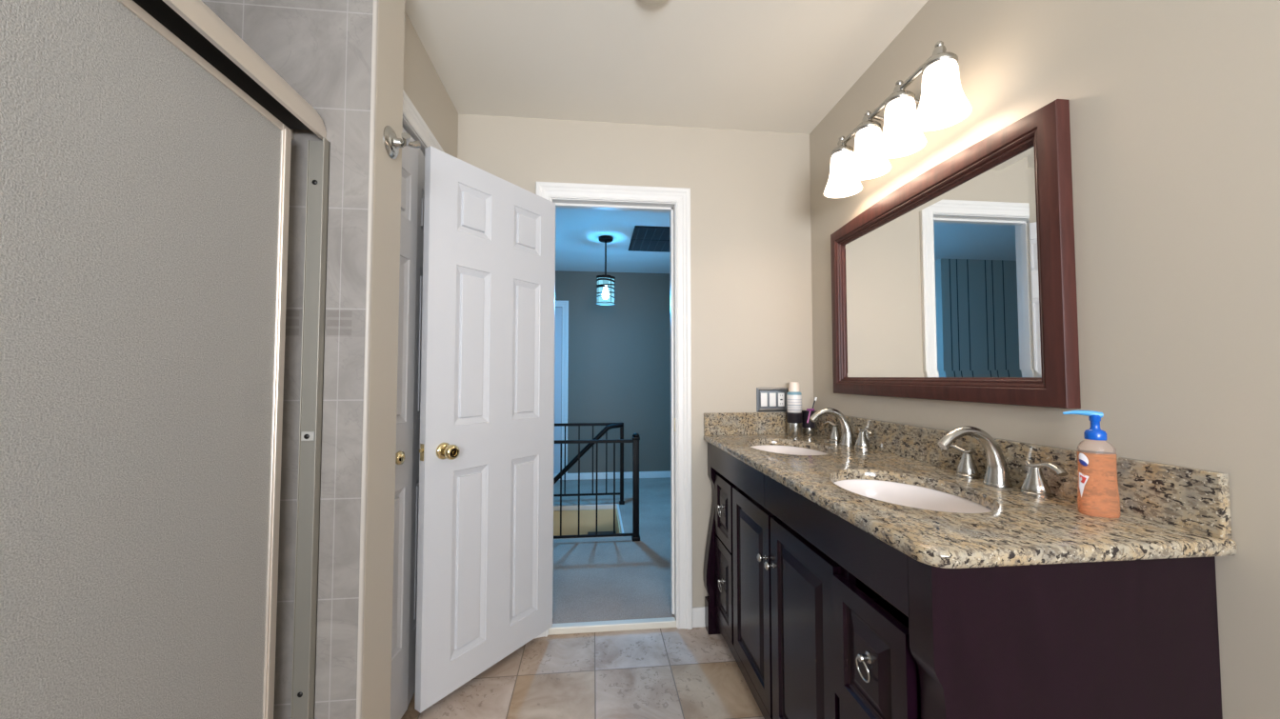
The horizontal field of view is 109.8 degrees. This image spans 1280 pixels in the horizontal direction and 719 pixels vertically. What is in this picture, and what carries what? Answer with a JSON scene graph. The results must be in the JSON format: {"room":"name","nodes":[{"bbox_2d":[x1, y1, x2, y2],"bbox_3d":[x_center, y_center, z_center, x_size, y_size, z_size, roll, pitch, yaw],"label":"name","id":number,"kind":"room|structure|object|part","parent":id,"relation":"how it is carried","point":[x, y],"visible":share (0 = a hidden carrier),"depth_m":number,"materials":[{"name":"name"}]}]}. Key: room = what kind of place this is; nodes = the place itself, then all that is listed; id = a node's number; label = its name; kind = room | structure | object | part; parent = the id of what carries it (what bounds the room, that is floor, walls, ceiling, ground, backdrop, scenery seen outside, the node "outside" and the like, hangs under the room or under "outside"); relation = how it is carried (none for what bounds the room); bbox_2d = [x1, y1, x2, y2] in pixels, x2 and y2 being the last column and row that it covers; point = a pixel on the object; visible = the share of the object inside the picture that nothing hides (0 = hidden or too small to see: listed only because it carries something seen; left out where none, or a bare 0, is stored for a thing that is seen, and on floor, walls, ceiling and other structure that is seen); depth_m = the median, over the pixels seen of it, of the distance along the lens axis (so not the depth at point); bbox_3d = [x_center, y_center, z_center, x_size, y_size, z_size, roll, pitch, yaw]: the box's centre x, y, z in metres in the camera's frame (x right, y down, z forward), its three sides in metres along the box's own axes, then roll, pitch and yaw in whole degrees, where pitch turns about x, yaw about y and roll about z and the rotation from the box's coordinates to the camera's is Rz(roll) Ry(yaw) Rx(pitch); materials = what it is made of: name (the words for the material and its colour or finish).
{"room":"bathroom","nodes":[
{"label":"bathroom","id":0,"kind":"room"},
{"bbox_2d":[361,0,404,718],"bbox_3d":[-1.193,0.019,1.198,0.974,2.485,0.170,0,-2,-6],"label":"wall","id":1,"kind":"structure","parent":0,"point":[390,33],"depth_m":1.24,"materials":[{"name":"paint"}]},
{"bbox_2d":[0,0,291,718],"bbox_3d":[-0.809,0.258,0.664,0.020,1.657,0.787,0,-2,-6],"label":"shower door","id":2,"kind":"structure","parent":1,"relation":"attached to","point":[145,193],"depth_m":0.72,"materials":[{"name":"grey glass"}]},
{"bbox_3d":[-0.810,-0.562,0.696,0.016,0.017,0.729,0,-2,-6],"label":"rail","id":3,"kind":"part","parent":2,"relation":"part of","materials":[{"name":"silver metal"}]},
{"bbox_2d":[132,0,330,718],"bbox_3d":[-0.779,0.220,0.325,0.120,1.774,1.620,0,-2,-6],"label":"shower door frame","id":4,"kind":"object","parent":1,"relation":"attached to","point":[192,22],"visible":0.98,"depth_m":1.11,"materials":[{"name":"silver metal"}]},
{"bbox_3d":[-0.773,-0.631,0.359,0.087,0.070,1.620,0,-2,-6],"label":"header rail","id":5,"kind":"part","parent":4,"relation":"part of","materials":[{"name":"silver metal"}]},
{"bbox_2d":[200,0,373,718],"bbox_3d":[-1.184,0.016,1.111,0.958,2.485,0.010,0,-2,-6],"label":"wall tile","id":6,"kind":"structure","parent":1,"relation":"attached to","point":[321,49],"depth_m":1.15,"materials":[{"name":"grey tile"}]},
{"bbox_2d":[356,0,378,718],"bbox_3d":[-0.707,0.018,1.162,0.015,2.485,0.015,0,-2,-6],"label":"trim","id":7,"kind":"structure","parent":1,"relation":"attached to","point":[375,2],"depth_m":1.16,"materials":[{"name":"beige tile"}]},
{"bbox_2d":[382,125,420,159],"bbox_3d":[-0.675,-0.616,1.281,0.069,0.086,0.091,0,-2,-6],"label":"robe hook","id":8,"kind":"object","parent":1,"relation":"attached to","point":[392,144],"visible":1,"depth_m":1.26,"materials":[{"name":"silver metal"}]},
{"bbox_2d":[403,10,458,158],"bbox_3d":[-0.886,0.039,1.718,0.100,2.485,0.800,0,-2,-6],"label":"wall","id":9,"kind":"structure","parent":0,"point":[423,85],"depth_m":1.79,"materials":[{"name":"paint"}]},
{"bbox_2d":[390,127,424,718],"bbox_3d":[-0.849,0.222,1.654,0.087,2.065,0.592,0,-2,-6],"label":"door","id":10,"kind":"structure","parent":9,"relation":"in","point":[412,182],"depth_m":1.62,"materials":[{"name":"white paint"}]},
{"bbox_3d":[-0.811,0.329,1.502,0.042,0.047,0.047,0,-2,0],"label":"knob","id":11,"kind":"part","parent":10,"relation":"part of","materials":[{"name":"gold metal"}]},
{"bbox_2d":[402,89,444,155],"bbox_3d":[-0.871,0.189,1.653,0.118,2.181,0.752,0,-2,-6],"label":"trim","id":12,"kind":"structure","parent":9,"relation":"attached to","point":[413,124],"depth_m":1.65,"materials":[{"name":"white paint"}]},
{"bbox_2d":[414,145,555,713],"bbox_3d":[-0.591,0.236,1.875,0.134,2.015,0.662,-1,-3,33],"label":"door","id":13,"kind":"structure","parent":9,"relation":"in","point":[486,502],"depth_m":1.81,"materials":[{"name":"white paint"}]},
{"bbox_3d":[-0.699,0.337,1.644,0.066,0.062,0.062,-1,-3,33],"label":"knob","id":14,"kind":"part","parent":13,"relation":"part of","materials":[{"name":"gold metal"}]},
{"bbox_2d":[400,477,764,718],"bbox_3d":[-0.738,1.393,1.730,4.300,0.280,6.900,0,-2,-6],"label":"floor","id":15,"kind":"structure","parent":0,"point":[670,672],"depth_m":1.96,"materials":[{"name":"tile"}]},
{"bbox_2d":[553,422,624,504],"bbox_3d":[-0.988,0.969,4.125,1.694,0.755,0.048,0,-2,-6],"label":"stair railing","id":16,"kind":"object","parent":15,"relation":"on","point":[621,493],"visible":0.32,"depth_m":4.18,"materials":[{"name":"black metal"}]},
{"bbox_3d":[-0.998,0.604,4.138,1.634,0.025,0.018,0,-2,-6],"label":"rail","id":17,"kind":"part","parent":16,"relation":"part of","materials":[{"name":"black metal"}]},
{"bbox_3d":[-0.998,1.249,4.113,1.634,0.018,0.014,0,-2,-6],"label":"rail","id":18,"kind":"part","parent":16,"relation":"part of","materials":[{"name":"black metal"}]},
{"bbox_3d":[-0.169,0.972,4.210,0.048,0.755,0.048,0,-2,-6],"label":"newel post","id":19,"kind":"part","parent":16,"relation":"part of","materials":[{"name":"black metal"}]},
{"bbox_2d":[553,432,639,540],"bbox_3d":[-1.076,0.921,3.178,2.162,0.776,0.058,0,-2,-6],"label":"stair railing","id":20,"kind":"object","parent":15,"relation":"on","point":[635,536],"visible":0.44,"depth_m":3.26,"materials":[{"name":"black metal"}]},
{"bbox_3d":[-1.091,1.268,3.163,2.092,0.018,0.014,0,-2,-6],"label":"rail","id":21,"kind":"part","parent":20,"relation":"part of","materials":[{"name":"black metal"}]},
{"bbox_3d":[-1.091,0.593,3.189,2.092,0.023,0.018,0,-2,-6],"label":"rail","id":22,"kind":"part","parent":20,"relation":"part of","materials":[{"name":"black metal"}]},
{"bbox_3d":[-0.030,0.926,3.286,0.058,0.776,0.058,0,-2,-6],"label":"newel post","id":23,"kind":"part","parent":20,"relation":"part of","materials":[{"name":"black metal"}]},
{"bbox_2d":[703,441,1222,718],"bbox_3d":[0.673,0.824,1.492,0.580,0.900,1.475,0,-2,-6],"label":"vanity cabinet","id":24,"kind":"object","parent":15,"relation":"on","point":[820,617],"visible":0.99,"depth_m":0.80,"materials":[{"name":"brown wood"}]},
{"bbox_3d":[0.358,0.676,2.010,0.023,0.057,0.047,0,-2,-6],"label":"ring pull","id":25,"kind":"part","parent":24,"relation":"part of","materials":[{"name":"silver metal"}]},
{"bbox_3d":[0.358,1.003,1.997,0.023,0.057,0.047,0,-2,-6],"label":"ring pull","id":26,"kind":"part","parent":24,"relation":"part of","materials":[{"name":"silver metal"}]},
{"bbox_3d":[0.589,1.004,2.021,0.443,0.356,0.250,0,-2,-6],"label":"drawer","id":27,"kind":"part","parent":24,"relation":"part of","materials":[{"name":"brown wood"}]},
{"bbox_3d":[0.402,0.444,1.822,0.056,0.115,0.684,0,-2,-6],"label":"rail","id":28,"kind":"part","parent":24,"relation":"part of","materials":[{"name":"brown wood"}]},
{"bbox_3d":[0.414,0.846,1.665,0.020,0.645,0.386,0,-2,-6],"label":"door","id":29,"kind":"part","parent":24,"relation":"part of","materials":[{"name":"brown wood"}]},
{"bbox_3d":[0.407,0.662,1.502,0.030,0.027,0.027,0,-2,-6],"label":"knob","id":30,"kind":"part","parent":24,"relation":"part of","materials":[{"name":"silver metal"}]},
{"bbox_3d":[0.589,0.677,2.034,0.443,0.279,0.250,0,-2,-6],"label":"drawer","id":31,"kind":"part","parent":24,"relation":"part of","materials":[{"name":"brown wood"}]},
{"bbox_3d":[0.413,0.659,1.438,0.030,0.027,0.027,0,-2,-6],"label":"knob","id":32,"kind":"part","parent":24,"relation":"part of","materials":[{"name":"silver metal"}]},
{"bbox_3d":[0.456,0.830,1.266,0.020,0.645,0.386,0,-2,-6],"label":"door","id":33,"kind":"part","parent":24,"relation":"part of","materials":[{"name":"brown wood"}]},
{"bbox_3d":[0.455,0.833,1.469,0.018,0.700,1.415,0,-2,-6],"label":"frame","id":34,"kind":"part","parent":24,"relation":"part of","materials":[{"name":"brown wood"}]},
{"bbox_3d":[0.473,0.417,1.143,0.056,0.115,0.680,0,-2,-6],"label":"rail","id":35,"kind":"part","parent":24,"relation":"part of","materials":[{"name":"brown wood"}]},
{"bbox_3d":[0.701,0.963,0.946,0.443,0.356,0.250,0,-2,-6],"label":"drawer","id":36,"kind":"part","parent":24,"relation":"part of","materials":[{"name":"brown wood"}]},
{"bbox_3d":[0.459,0.629,0.921,0.023,0.057,0.047,0,-2,-6],"label":"ring pull","id":37,"kind":"part","parent":24,"relation":"part of","materials":[{"name":"silver metal"}]},
{"bbox_3d":[0.695,0.640,0.958,0.455,0.270,0.250,0,-2,-6],"label":"drawer","id":38,"kind":"part","parent":24,"relation":"part of","materials":[{"name":"brown wood"}]},
{"bbox_2d":[703,410,1237,568],"bbox_3d":[0.678,0.301,1.509,0.574,0.145,1.512,0,-2,-6],"label":"countertop","id":39,"kind":"structure","parent":24,"relation":"on","point":[1167,510],"depth_m":0.93,"materials":[{"name":"stone"}]},
{"bbox_2d":[750,444,827,455],"bbox_3d":[0.610,0.464,1.856,0.352,0.152,0.488,0,-2,-6],"label":"sink","id":40,"kind":"object","parent":39,"relation":"in","point":[786,450],"visible":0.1,"depth_m":2.05,"materials":[{"name":"white ceramic"}]},
{"bbox_2d":[786,412,802,436],"bbox_3d":[0.756,0.315,2.197,0.074,0.112,0.074,0,-2,-6],"label":"tumbler","id":41,"kind":"object","parent":39,"relation":"on","point":[794,420],"visible":0.94,"depth_m":2.17,"materials":[{"name":"silver metal"}]},
{"bbox_2d":[786,381,801,412],"bbox_3d":[0.756,0.185,2.202,0.069,0.147,0.069,0,-2,-6],"label":"spray can","id":42,"kind":"object","parent":41,"relation":"on","point":[793,395],"visible":1,"depth_m":2.18,"materials":[{"name":"white plastic"}]},
{"bbox_2d":[801,410,815,435],"bbox_3d":[0.834,0.312,2.223,0.066,0.118,0.066,0,-2,-6],"label":"toothbrush cup","id":43,"kind":"object","parent":39,"relation":"on","point":[809,429],"visible":0.88,"depth_m":2.20,"materials":[{"name":"silver metal"}]},
{"bbox_2d":[806,408,814,422],"bbox_3d":[0.829,0.274,2.186,0.037,0.070,0.010,0,-2,-6],"label":"razor","id":44,"kind":"object","parent":43,"relation":"hanging from","point":[810,410],"visible":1,"depth_m":2.18,"materials":[{"name":"purple plastic"}]},
{"bbox_2d":[809,407,874,449],"bbox_3d":[0.804,0.280,1.879,0.197,0.156,0.357,0,-2,-6],"label":"faucet","id":45,"kind":"object","parent":39,"relation":"on","point":[847,438],"visible":1,"depth_m":1.87,"materials":[{"name":"silver metal"}]},
{"bbox_3d":[0.856,0.290,2.014,0.022,0.026,0.099,1,-2,-14],"label":"lever","id":46,"kind":"part","parent":45,"relation":"part of","materials":[{"name":"silver metal"}]},
{"bbox_3d":[0.803,0.280,1.879,0.195,0.156,0.062,0,-2,-6],"label":"spout","id":47,"kind":"part","parent":45,"relation":"part of","materials":[{"name":"silver metal"}]},
{"bbox_3d":[0.863,0.326,1.984,0.058,0.072,0.058,0,-2,-6],"label":"handle","id":48,"kind":"part","parent":45,"relation":"part of","materials":[{"name":"silver metal"}]},
{"bbox_3d":[0.883,0.318,1.785,0.058,0.072,0.058,0,-2,-6],"label":"handle","id":49,"kind":"part","parent":45,"relation":"part of","materials":[{"name":"silver metal"}]},
{"bbox_3d":[0.883,0.280,1.757,0.022,0.026,0.099,0,-2,2],"label":"lever","id":50,"kind":"part","parent":45,"relation":"part of","materials":[{"name":"silver metal"}]},
{"bbox_2d":[834,479,991,513],"bbox_3d":[0.682,0.437,1.161,0.352,0.152,0.488,0,-2,-6],"label":"sink","id":51,"kind":"object","parent":39,"relation":"in","point":[898,493],"visible":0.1,"depth_m":1.31,"materials":[{"name":"white ceramic"}]},
{"bbox_2d":[937,425,1068,498],"bbox_3d":[0.876,0.253,1.180,0.197,0.156,0.357,0,-2,-6],"label":"faucet","id":52,"kind":"object","parent":39,"relation":"on","point":[997,474],"visible":1,"depth_m":1.17,"materials":[{"name":"silver metal"}]},
{"bbox_3d":[0.929,0.263,1.315,0.022,0.026,0.099,1,-2,-14],"label":"lever","id":53,"kind":"part","parent":52,"relation":"part of","materials":[{"name":"silver metal"}]},
{"bbox_3d":[0.935,0.298,1.285,0.058,0.072,0.058,0,-2,-6],"label":"handle","id":54,"kind":"part","parent":52,"relation":"part of","materials":[{"name":"silver metal"}]},
{"bbox_3d":[0.875,0.253,1.180,0.195,0.156,0.062,0,-2,-6],"label":"spout","id":55,"kind":"part","parent":52,"relation":"part of","materials":[{"name":"silver metal"}]},
{"bbox_3d":[0.956,0.291,1.086,0.058,0.072,0.058,0,-2,-6],"label":"handle","id":56,"kind":"part","parent":52,"relation":"part of","materials":[{"name":"silver metal"}]},
{"bbox_3d":[0.955,0.253,1.058,0.022,0.026,0.099,0,-2,2],"label":"lever","id":57,"kind":"part","parent":52,"relation":"part of","materials":[{"name":"silver metal"}]},
{"bbox_2d":[1062,410,1119,518],"bbox_3d":[0.940,0.214,0.937,0.079,0.214,0.044,-1,-3,27],"label":"soap bottle","id":58,"kind":"object","parent":39,"relation":"on","point":[1097,486],"visible":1,"depth_m":0.92,"materials":[{"name":"orange plastic"}]},
{"bbox_2d":[553,508,620,536],"bbox_3d":[-1.200,2.733,3.592,2.075,2.748,0.800,0,-2,-6],"label":"wall","id":59,"kind":"structure","parent":0,"point":[605,517],"depth_m":4.10,"materials":[{"name":"paint"}]},
{"bbox_2d":[553,422,622,484],"bbox_3d":[-1.046,1.417,4.039,1.794,1.663,0.100,0,-2,-6],"label":"handrail","id":60,"kind":"object","parent":59,"relation":"attached to","point":[606,429],"visible":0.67,"depth_m":4.08,"materials":[{"name":"black metal"}]},
{"bbox_2d":[553,503,623,539],"bbox_3d":[-1.195,1.337,3.647,2.087,0.042,0.824,0,-2,-6],"label":"trim","id":61,"kind":"structure","parent":59,"relation":"attached to","point":[604,506],"depth_m":4.11,"materials":[{"name":"white paint"}]},
{"bbox_2d":[587,531,616,534],"bbox_3d":[-1.245,2.482,3.597,2.135,1.860,0.770,0,-2,-6],"label":"staircase","id":62,"kind":"structure","parent":59,"relation":"attached to","point":[592,532],"depth_m":4.07,"materials":[{"name":"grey carpet"}]},
{"bbox_2d":[555,270,670,473],"bbox_3d":[-1.099,0.315,5.256,4.300,2.710,0.100,0,-2,-6],"label":"wall","id":63,"kind":"structure","parent":0,"point":[619,353],"depth_m":5.30,"materials":[{"name":"paint"}]},
{"bbox_2d":[553,300,568,479],"bbox_3d":[-1.278,0.349,5.188,0.884,2.076,0.045,0,-2,-6],"label":"door","id":64,"kind":"structure","parent":63,"relation":"in","point":[561,334],"depth_m":5.22,"materials":[{"name":"white paint"}]},
{"bbox_2d":[553,471,670,479],"bbox_3d":[-0.457,1.352,5.225,3.020,0.075,0.014,0,-2,-6],"label":"baseboard","id":65,"kind":"structure","parent":63,"relation":"attached to","point":[642,474],"depth_m":5.24,"materials":[{"name":"white paint"}]},
{"bbox_2d":[555,207,670,273],"bbox_3d":[-0.940,-1.149,3.778,4.300,0.100,2.985,0,-2,-6],"label":"ceiling","id":66,"kind":"structure","parent":0,"point":[578,248],"depth_m":4.16,"materials":[{"name":"paint"}]},
{"bbox_2d":[596,235,615,305],"bbox_3d":[-0.305,-0.791,4.003,0.169,0.596,0.169,0,-2,-6],"label":"pendant lamp","id":67,"kind":"object","parent":66,"relation":"hanging from","point":[606,278],"visible":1,"depth_m":3.97,"materials":[{"name":"black metal"}]},
{"bbox_3d":[-0.305,-0.895,4.008,0.014,0.330,0.015,0,-2,-6],"label":"stem","id":68,"kind":"part","parent":67,"relation":"part of","materials":[{"name":"black metal"}]},
{"bbox_2d":[600,274,611,283],"bbox_3d":[-0.305,-0.705,4.000,0.100,0.100,0.100,0,-2,-6],"label":"socket","id":69,"kind":"object","parent":67,"relation":"attached to","point":[604,281],"depth_m":3.97,"materials":[{"name":"black metal"}]},
{"bbox_3d":[-0.305,-0.596,3.996,0.066,0.123,0.066,0,-2,-6],"label":"bulb","id":70,"kind":"part","parent":67,"relation":"part of","materials":[{"name":"white glass"}]},
{"bbox_2d":[628,225,670,252],"bbox_3d":[0.277,-1.080,4.085,0.715,0.012,0.700,0,-2,-6],"label":"ceiling vent","id":71,"kind":"object","parent":66,"relation":"in","point":[644,238],"visible":0.49,"depth_m":4.04,"materials":[{"name":"black metal"}]},
{"bbox_2d":[457,113,813,607],"bbox_3d":[-0.780,0.000,2.190,4.300,2.600,0.115,0,-2,-6],"label":"wall","id":72,"kind":"structure","parent":0,"point":[751,294],"depth_m":2.27,"materials":[{"name":"paint"}]},
{"bbox_2d":[548,617,676,635],"bbox_3d":[-0.129,1.283,2.166,0.610,0.034,0.040,0,-2,-6],"label":"threshold","id":73,"kind":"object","parent":72,"relation":"attached to","point":[667,622],"depth_m":2.15,"materials":[{"name":"beige stone"}]},
{"bbox_2d":[535,181,692,638],"bbox_3d":[-0.134,0.222,2.249,0.762,2.161,0.157,0,-2,-6],"label":"trim","id":74,"kind":"structure","parent":72,"relation":"attached to","point":[675,201],"depth_m":2.23,"materials":[{"name":"white paint"}]},
{"bbox_2d":[692,606,705,627],"bbox_3d":[0.299,1.254,2.189,0.093,0.095,0.013,0,-2,-6],"label":"baseboard","id":75,"kind":"structure","parent":72,"relation":"attached to","point":[698,612],"depth_m":2.18,"materials":[{"name":"white paint"}]},
{"bbox_2d":[703,412,802,435],"bbox_3d":[0.592,0.319,2.249,0.551,0.108,0.020,0,-2,-6],"label":"backsplash","id":76,"kind":"structure","parent":72,"relation":"attached to","point":[714,423],"depth_m":2.23,"materials":[{"name":"stone"}]},
{"bbox_2d":[756,387,788,411],"bbox_3d":[0.670,0.203,2.270,0.166,0.122,0.010,0,-2,-6],"label":"switch plate","id":77,"kind":"object","parent":72,"relation":"attached to","point":[768,399],"visible":0.98,"depth_m":2.27,"materials":[{"name":"grey metal"}]},
{"bbox_2d":[778,393,784,406],"bbox_3d":[0.714,0.203,2.273,0.033,0.068,0.004,0,-2,-6],"label":"outlet","id":78,"kind":"object","parent":77,"relation":"attached to","point":[781,396],"depth_m":2.27,"materials":[{"name":"white plastic"}]},
{"bbox_2d":[404,0,928,134],"bbox_3d":[-0.245,-1.308,0.327,2.870,0.100,3.800,0,-2,-6],"label":"ceiling","id":79,"kind":"structure","parent":0,"point":[774,66],"depth_m":1.77,"materials":[{"name":"paint"}]},
{"bbox_2d":[638,0,667,6],"bbox_3d":[0.044,-1.199,1.465,0.132,0.030,0.132,0,-2,-6],"label":"recessed light","id":80,"kind":"object","parent":79,"relation":"in","point":[651,3],"visible":1,"depth_m":1.51,"materials":[{"name":"beige"}]},
{"bbox_2d":[809,0,1279,718],"bbox_3d":[1.133,-0.011,0.420,0.100,2.485,3.800,0,-2,-6],"label":"wall","id":81,"kind":"structure","parent":0,"point":[1174,105],"depth_m":0.90,"materials":[{"name":"paint"}]},
{"bbox_2d":[823,40,972,198],"bbox_3d":[0.870,-0.803,1.567,0.192,0.225,0.660,0,-2,-6],"label":"vanity light","id":82,"kind":"object","parent":81,"relation":"attached to","point":[941,103],"visible":1,"depth_m":1.45,"materials":[{"name":"white glass"}]},
{"bbox_2d":[830,136,854,157],"bbox_3d":[0.820,-0.866,1.823,0.088,0.079,0.088,0,-2,-6],"label":"socket","id":83,"kind":"object","parent":82,"relation":"attached to","point":[842,149],"depth_m":1.79,"materials":[{"name":"silver metal"}]},
{"bbox_3d":[0.820,-0.760,1.819,0.144,0.158,0.144,0,-2,-6],"label":"lamp shade","id":84,"kind":"part","parent":82,"relation":"part of","materials":[{"name":"white glass"}]},
{"bbox_2d":[854,110,881,134],"bbox_3d":[0.838,-0.873,1.652,0.088,0.079,0.088,0,-2,-6],"label":"socket","id":85,"kind":"object","parent":82,"relation":"attached to","point":[867,125],"depth_m":1.62,"materials":[{"name":"silver metal"}]},
{"bbox_3d":[0.838,-0.766,1.648,0.144,0.158,0.144,0,-2,-6],"label":"lamp shade","id":86,"kind":"part","parent":82,"relation":"part of","materials":[{"name":"white glass"}]},
{"bbox_3d":[0.892,-0.870,1.633,0.100,0.040,0.015,0,-2,-6],"label":"arm","id":87,"kind":"part","parent":82,"relation":"part of","materials":[{"name":"silver metal"}]},
{"bbox_2d":[884,80,915,108],"bbox_3d":[0.855,-0.879,1.481,0.088,0.079,0.088,0,-2,-6],"label":"socket","id":88,"kind":"object","parent":82,"relation":"attached to","point":[899,94],"depth_m":1.45,"materials":[{"name":"silver metal"}]},
{"bbox_3d":[0.855,-0.773,1.477,0.144,0.158,0.144,0,-2,-6],"label":"lamp shade","id":89,"kind":"part","parent":82,"relation":"part of","materials":[{"name":"white glass"}]},
{"bbox_2d":[921,40,958,73],"bbox_3d":[0.873,-0.886,1.310,0.088,0.079,0.088,0,-2,-6],"label":"socket","id":90,"kind":"object","parent":82,"relation":"attached to","point":[939,56],"depth_m":1.28,"materials":[{"name":"silver metal"}]},
{"bbox_3d":[0.873,-0.780,1.306,0.144,0.158,0.144,0,-2,-6],"label":"lamp shade","id":91,"kind":"part","parent":82,"relation":"part of","materials":[{"name":"white glass"}]},
{"bbox_2d":[830,99,1080,408],"bbox_3d":[0.944,-0.242,1.555,0.040,0.751,1.018,0,-2,-6],"label":"wall mirror","id":92,"kind":"object","parent":81,"relation":"attached to","point":[958,284],"visible":1,"depth_m":1.31,"materials":[{"name":"brown wood"}]},
{"bbox_2d":[843,145,1041,377],"bbox_3d":[0.953,-0.232,1.556,0.006,0.590,0.878,0,-2,-6],"label":"mirror glass","id":93,"kind":"object","parent":92,"relation":"attached to","point":[947,283],"depth_m":1.38,"materials":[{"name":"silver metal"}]},
{"bbox_2d":[815,410,1232,539],"bbox_3d":[0.953,0.288,1.540,0.020,0.116,1.508,0,-2,-6],"label":"backsplash","id":94,"kind":"structure","parent":81,"relation":"attached to","point":[1195,500],"depth_m":0.94,"materials":[{"name":"stone"}]}
]}

